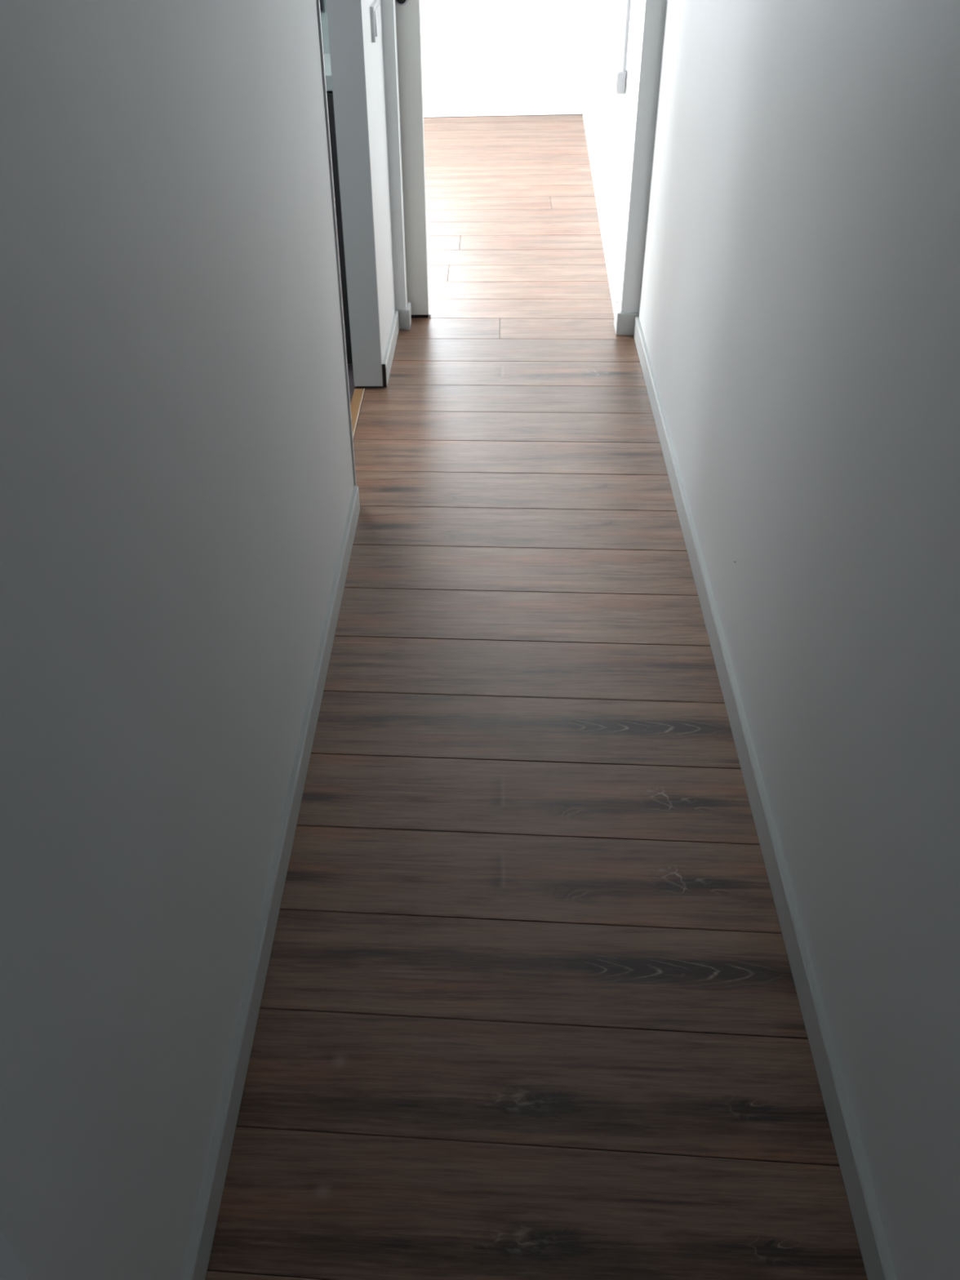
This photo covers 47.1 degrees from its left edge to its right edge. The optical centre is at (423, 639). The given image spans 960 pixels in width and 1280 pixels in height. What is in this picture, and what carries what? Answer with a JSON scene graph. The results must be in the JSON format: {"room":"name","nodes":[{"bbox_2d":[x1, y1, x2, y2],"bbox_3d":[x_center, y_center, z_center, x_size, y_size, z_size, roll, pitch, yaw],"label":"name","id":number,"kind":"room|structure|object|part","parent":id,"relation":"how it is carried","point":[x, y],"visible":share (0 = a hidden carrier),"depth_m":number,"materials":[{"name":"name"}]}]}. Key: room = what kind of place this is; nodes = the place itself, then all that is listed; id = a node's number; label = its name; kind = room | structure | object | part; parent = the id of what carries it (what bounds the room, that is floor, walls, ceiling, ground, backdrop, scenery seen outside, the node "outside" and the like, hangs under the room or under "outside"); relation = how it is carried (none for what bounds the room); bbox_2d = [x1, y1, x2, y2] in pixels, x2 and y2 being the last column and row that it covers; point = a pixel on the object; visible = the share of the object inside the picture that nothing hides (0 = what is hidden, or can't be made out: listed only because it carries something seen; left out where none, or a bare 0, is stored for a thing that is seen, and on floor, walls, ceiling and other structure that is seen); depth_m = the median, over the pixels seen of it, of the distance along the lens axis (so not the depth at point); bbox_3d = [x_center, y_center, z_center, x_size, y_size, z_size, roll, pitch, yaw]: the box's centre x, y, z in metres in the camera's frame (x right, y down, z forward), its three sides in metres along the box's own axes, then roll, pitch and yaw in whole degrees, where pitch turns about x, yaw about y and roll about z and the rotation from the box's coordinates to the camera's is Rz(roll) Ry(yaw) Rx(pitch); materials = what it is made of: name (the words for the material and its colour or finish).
{"room":"home hallway","nodes":[
{"label":"home hallway","id":0,"kind":"room"},
{"bbox_2d":[0,0,407,1279],"bbox_3d":[-0.265,-1.101,1.879,0.140,2.500,3.528,1,37,4],"label":"wall","id":1,"kind":"structure","parent":0,"point":[176,476],"depth_m":1.20,"materials":[{"name":"paint"}]},
{"bbox_2d":[181,485,359,1279],"bbox_3d":[-0.240,0.276,2.074,0.012,0.069,2.176,1,37,4],"label":"baseboard","id":2,"kind":"structure","parent":1,"relation":"attached to","point":[198,1254],"depth_m":1.75,"materials":[{"name":"white wood"}]},
{"bbox_2d":[315,0,356,485],"bbox_3d":[-0.257,-1.183,2.352,0.092,2.059,0.020,1,37,4],"label":"trim","id":3,"kind":"structure","parent":1,"relation":"attached to","point":[317,2],"depth_m":2.53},
{"bbox_2d":[325,0,382,388],"bbox_3d":[-0.211,-1.640,2.952,0.093,2.060,0.006,1,37,4],"label":"door","id":4,"kind":"structure","parent":1,"relation":"attached to","point":[344,17],"depth_m":3.19,"materials":[{"name":"white wood"}]},
{"bbox_2d":[369,0,382,42],"bbox_3d":[-0.138,-1.806,3.200,0.016,0.090,0.185,1,37,4],"label":"light switch","id":5,"kind":"object","parent":1,"relation":"attached to","point":[375,8],"visible":1,"depth_m":3.15,"materials":[{"name":"white plastic"}]},
{"bbox_2d":[382,310,399,386],"bbox_3d":[-0.112,-1.003,3.748,0.012,0.077,0.499,1,37,4],"label":"baseboard","id":6,"kind":"structure","parent":1,"relation":"attached to","point":[390,348],"depth_m":3.70,"materials":[{"name":"white wood"}]},
{"bbox_2d":[398,302,411,330],"bbox_3d":[-0.058,-1.171,3.971,0.043,0.072,0.080,12,39,18],"label":"baseboard","id":7,"kind":"structure","parent":1,"relation":"attached to","point":[404,316],"depth_m":3.94,"materials":[{"name":"white wood"}]},
{"bbox_2d":[320,0,329,53],"bbox_3d":[-1.254,-2.116,3.269,2.043,2.500,0.012,1,37,4],"label":"wall","id":8,"kind":"structure","parent":0,"point":[323,15],"depth_m":3.38,"materials":[{"name":"grey paint"}]},
{"bbox_2d":[320,0,324,12],"bbox_3d":[-0.395,-2.063,3.224,0.175,0.395,0.024,1,37,4],"label":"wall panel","id":9,"kind":"object","parent":8,"relation":"attached to","point":[322,2],"visible":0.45,"depth_m":3.32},
{"bbox_2d":[350,388,364,438],"bbox_3d":[-0.230,-0.592,3.278,0.034,0.006,0.740,1,37,4],"label":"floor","id":10,"kind":"structure","parent":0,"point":[357,396],"depth_m":3.47,"materials":[{"name":"brown wood"}]},
{"bbox_2d":[420,0,590,113],"bbox_3d":[-0.801,-4.220,6.022,3.560,2.500,0.138,1,37,4],"label":"wall","id":11,"kind":"structure","parent":0,"point":[474,51],"depth_m":6.43,"materials":[{"name":"paint"}]},
{"bbox_2d":[422,101,582,117],"bbox_3d":[-0.798,-3.207,6.697,3.500,0.069,0.012,1,37,4],"label":"baseboard","id":12,"kind":"structure","parent":11,"relation":"attached to","point":[564,107],"depth_m":6.61,"materials":[{"name":"white wood"}]},
{"bbox_2d":[204,114,867,1279],"bbox_3d":[-1.074,-0.410,3.162,4.050,0.100,9.600,1,37,4],"label":"floor","id":13,"kind":"structure","parent":0,"point":[530,1009],"depth_m":1.94,"materials":[{"name":"brown wood"}]},
{"bbox_2d":[326,90,352,364],"bbox_3d":[-0.524,-1.337,3.563,0.598,0.857,0.360,1,37,4],"label":"base cabinet","id":14,"kind":"object","parent":13,"relation":"on","point":[329,93],"visible":0.02,"depth_m":3.38,"materials":[{"name":"wood"}]},
{"bbox_2d":[323,53,332,90],"bbox_3d":[-0.557,-1.701,3.299,0.640,0.040,0.357,1,37,4],"label":"countertop","id":15,"kind":"structure","parent":14,"relation":"on","point":[326,55],"depth_m":3.17,"materials":[{"name":"white"}]},
{"bbox_2d":[585,0,666,312],"bbox_3d":[0.863,-3.146,4.521,0.188,2.500,3.556,1,37,4],"label":"wall","id":16,"kind":"structure","parent":0,"point":[610,114],"depth_m":3.81,"materials":[{"name":"paint"}]},
{"bbox_2d":[582,102,618,315],"bbox_3d":[0.825,-2.183,5.265,0.012,0.069,3.301,1,37,5],"label":"baseboard","id":17,"kind":"structure","parent":16,"relation":"attached to","point":[608,258],"depth_m":4.78,"materials":[{"name":"white wood"}]},
{"bbox_2d":[613,302,621,331],"bbox_3d":[0.683,-1.138,3.886,0.012,0.077,0.091,1,37,4],"label":"baseboard","id":18,"kind":"structure","parent":16,"relation":"attached to","point":[617,309],"depth_m":3.87,"materials":[{"name":"white wood"}]},
{"bbox_2d":[613,66,626,94],"bbox_3d":[0.697,-1.986,3.905,0.032,0.072,0.085,1,37,4],"label":"box","id":19,"kind":"object","parent":16,"relation":"attached to","point":[620,76],"visible":0.95,"depth_m":3.88,"materials":[{"name":"grey plastic"}]},
{"bbox_2d":[622,0,631,71],"bbox_3d":[0.676,-2.671,3.350,0.015,1.690,0.018,1,37,4],"label":"conduit pipe","id":20,"kind":"object","parent":16,"relation":"attached to","point":[628,2],"visible":1,"depth_m":3.79,"materials":[{"name":"grey plastic"}]},
{"bbox_2d":[615,312,638,335],"bbox_3d":[0.710,-1.105,3.842,0.073,0.077,0.012,2,37,5],"label":"baseboard","id":21,"kind":"structure","parent":16,"relation":"attached to","point":[625,321],"depth_m":3.84,"materials":[{"name":"white wood"}]},
{"bbox_2d":[638,0,959,1279],"bbox_3d":[0.611,-0.354,0.851,0.120,2.500,5.850,1,37,4],"label":"wall","id":22,"kind":"structure","parent":0,"point":[799,310],"depth_m":1.55,"materials":[{"name":"paint"}]},
{"bbox_2d":[633,315,897,1279],"bbox_3d":[0.579,0.636,1.558,0.012,0.069,5.732,1,37,4],"label":"baseboard","id":23,"kind":"structure","parent":22,"relation":"attached to","point":[877,1259],"depth_m":1.79,"materials":[{"name":"white wood"}]},
{"bbox_3d":[-1.501,-2.151,3.328,2.543,2.500,0.098,1,37,4],"label":"wall","id":24,"kind":"structure","parent":0,"visible":0},
{"bbox_2d":[395,0,431,317],"bbox_3d":[-0.115,-2.051,3.416,1.600,2.150,0.065,1,37,4],"label":"door","id":25,"kind":"structure","parent":24,"relation":"in","point":[408,24],"depth_m":3.70,"materials":[{"name":"paint"}]},
{"bbox_3d":[-0.071,-2.002,3.427,0.032,0.032,0.012,1,37,4],"label":"knob","id":26,"kind":"part","parent":25,"relation":"part of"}
]}

